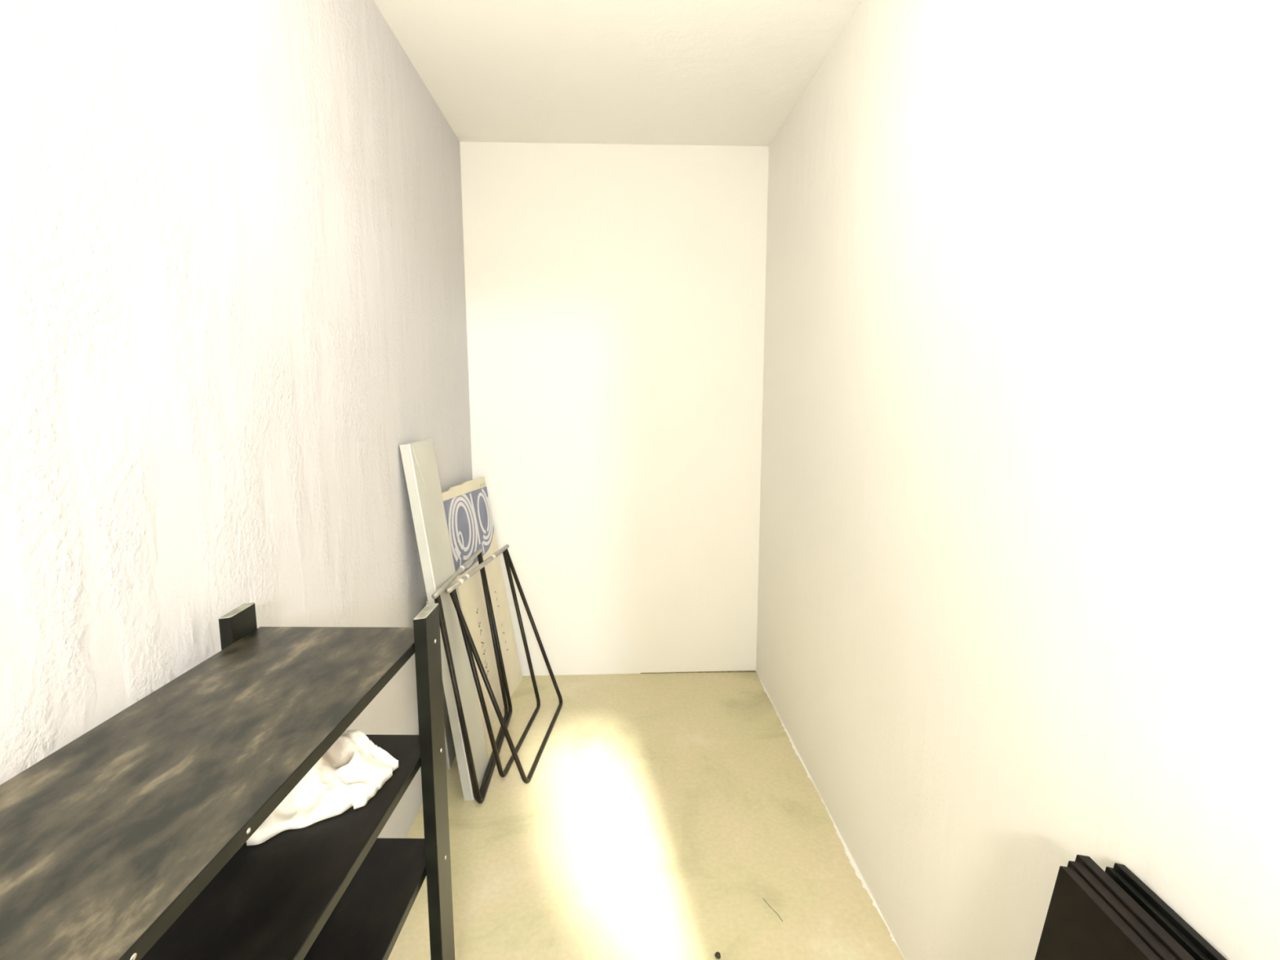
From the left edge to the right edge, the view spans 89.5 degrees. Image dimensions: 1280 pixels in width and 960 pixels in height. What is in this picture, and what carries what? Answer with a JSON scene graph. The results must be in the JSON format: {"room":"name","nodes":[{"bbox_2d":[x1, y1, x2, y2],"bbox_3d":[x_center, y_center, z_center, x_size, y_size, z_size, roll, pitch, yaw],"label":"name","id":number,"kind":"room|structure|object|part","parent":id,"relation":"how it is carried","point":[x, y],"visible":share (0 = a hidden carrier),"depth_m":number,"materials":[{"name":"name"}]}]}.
{"room":"storage room","nodes":[
{"label":"storage room","id":0,"kind":"room"},
{"bbox_2d":[0,0,472,838],"bbox_3d":[-0.813,0.023,1.065,0.120,2.664,4.374,0,8,-2],"label":"wall","id":1,"kind":"structure","parent":0,"point":[232,277],"depth_m":1.13,"materials":[{"name":"white paint"}]},
{"bbox_2d":[459,142,768,675],"bbox_3d":[-0.116,-0.292,3.324,1.474,2.664,0.120,0,8,-2],"label":"wall","id":2,"kind":"structure","parent":0,"point":[615,293],"depth_m":3.24,"materials":[{"name":"beige paint"}]},
{"bbox_2d":[640,670,755,673],"bbox_3d":[0.313,1.031,3.458,0.620,0.003,0.014,0,8,-2],"label":"trim","id":3,"kind":"structure","parent":2,"relation":"attached to","point":[747,670],"depth_m":3.46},
{"bbox_2d":[373,0,862,146],"bbox_3d":[-0.019,-1.362,0.908,1.714,0.120,4.614,0,8,-2],"label":"ceiling","id":4,"kind":"structure","parent":0,"point":[729,73],"depth_m":2.31,"materials":[{"name":"paint"}]},
{"bbox_2d":[387,671,904,959],"bbox_3d":[-0.015,1.395,1.292,1.714,0.120,4.614,0,8,-2],"label":"floor","id":5,"kind":"structure","parent":0,"point":[655,818],"depth_m":2.16,"materials":[{"name":"concrete"}]},
{"bbox_2d":[0,602,455,959],"bbox_3d":[-0.531,0.837,0.774,0.348,1.131,0.900,0,8,1],"label":"shelving unit","id":6,"kind":"object","parent":5,"relation":"on","point":[127,841],"visible":1,"depth_m":0.78,"materials":[{"name":"black paint"}]},
{"bbox_3d":[-0.688,0.780,1.182,0.022,1.131,0.068,0,8,1],"label":"post","id":7,"kind":"part","parent":6,"relation":"part of","materials":[{"name":"black metal"}]},
{"bbox_2d":[246,729,398,845],"bbox_3d":[-0.512,0.432,1.001,0.228,0.107,0.243,0,8,-2],"label":"crumpled cloth","id":8,"kind":"object","parent":6,"relation":"on","point":[351,772],"visible":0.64,"depth_m":0.97,"materials":[{"name":"white fabric"}]},
{"bbox_3d":[-0.363,0.780,1.177,0.022,1.131,0.068,0,8,1],"label":"post","id":9,"kind":"part","parent":6,"relation":"part of","materials":[{"name":"black metal"}]},
{"bbox_2d":[426,600,456,768],"bbox_3d":[-0.782,0.796,2.562,0.043,0.720,0.200,0,8,-2],"label":"board","id":10,"kind":"object","parent":5,"relation":"on","point":[449,743],"visible":0.34,"depth_m":2.58,"materials":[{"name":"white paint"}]},
{"bbox_2d":[399,439,488,800],"bbox_3d":[-0.702,0.517,2.370,0.195,1.326,0.301,0,8,-2],"label":"leaning board","id":11,"kind":"object","parent":5,"relation":"on","point":[419,460],"visible":0.82,"depth_m":2.32,"materials":[{"name":"white paint"}]},
{"bbox_2d":[441,476,497,570],"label":"cardboard sign","id":12,"kind":"object","parent":5,"relation":"on","point":[469,520],"depth_m":2.89,"materials":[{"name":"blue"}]},
{"bbox_2d":[443,486,493,575],"bbox_3d":[-0.758,0.203,2.929,0.041,0.336,0.694,0,8,1],"label":"print","id":13,"kind":"object","parent":12,"relation":"attached to","point":[470,526],"depth_m":2.88},
{"bbox_2d":[431,547,512,804],"bbox_3d":[-0.647,0.736,2.599,0.132,0.828,0.774,0,8,-2],"label":"trestle","id":14,"kind":"object","parent":5,"relation":"on","point":[479,795],"visible":0.99,"depth_m":2.48,"materials":[{"name":"paint"}]},
{"bbox_2d":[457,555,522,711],"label":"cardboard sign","id":15,"kind":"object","parent":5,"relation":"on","point":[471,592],"depth_m":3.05,"materials":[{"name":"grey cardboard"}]},
{"bbox_2d":[444,544,562,783],"bbox_3d":[-0.527,0.732,2.698,0.252,0.809,0.772,1,8,5],"label":"trestle","id":16,"kind":"object","parent":5,"relation":"on","point":[471,649],"visible":1,"depth_m":2.52,"materials":[{"name":"paint"}]},
{"bbox_2d":[714,951,720,959],"bbox_3d":[0.207,1.269,1.725,0.015,0.012,0.018,0,8,-2],"label":"pebble","id":17,"kind":"object","parent":5,"relation":"on","point":[717,955],"visible":1,"depth_m":1.72,"materials":[{"name":"grey stone"}]},
{"bbox_2d":[762,897,782,921],"bbox_3d":[0.387,1.251,1.881,0.006,0.002,0.094,-4,9,-25],"label":"thread","id":18,"kind":"object","parent":5,"relation":"on","point":[762,898],"visible":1,"depth_m":1.88},
{"bbox_2d":[1034,866,1161,959],"bbox_3d":[0.569,1.013,0.643,0.154,0.815,0.705,0,8,-2],"label":"board","id":19,"kind":"object","parent":5,"relation":"on","point":[1079,924],"visible":1,"depth_m":0.89,"materials":[{"name":"brown paint"}]},
{"bbox_2d":[1066,860,1177,959],"bbox_3d":[0.591,1.013,0.650,0.154,0.813,0.717,0,8,-2],"label":"board","id":20,"kind":"object","parent":5,"relation":"on","point":[1124,913],"visible":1,"depth_m":0.86,"materials":[{"name":"brown paint"}]},
{"bbox_2d":[1075,854,1195,959],"bbox_3d":[0.613,1.012,0.658,0.154,0.812,0.730,0,8,-2],"label":"board","id":21,"kind":"object","parent":5,"relation":"on","point":[1180,953],"visible":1,"depth_m":0.86,"materials":[{"name":"brown paint"}]},
{"bbox_2d":[1104,866,1209,959],"bbox_3d":[0.648,1.019,0.655,0.146,0.798,0.720,0,8,-2],"label":"board","id":22,"kind":"object","parent":5,"relation":"on","point":[1145,904],"visible":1,"depth_m":0.87,"materials":[{"name":"paint"}]},
{"bbox_2d":[1113,862,1226,959],"bbox_3d":[0.666,1.018,0.658,0.150,0.801,0.724,0,8,-2],"label":"board","id":23,"kind":"object","parent":5,"relation":"on","point":[1164,908],"visible":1,"depth_m":0.87,"materials":[{"name":"paint"}]},
{"bbox_2d":[755,0,1279,959],"bbox_3d":[0.771,0.011,1.134,0.137,2.664,4.374,0,8,-2],"label":"wall","id":24,"kind":"structure","parent":0,"point":[1018,594],"depth_m":1.19,"materials":[{"name":"beige paint"}]}
]}

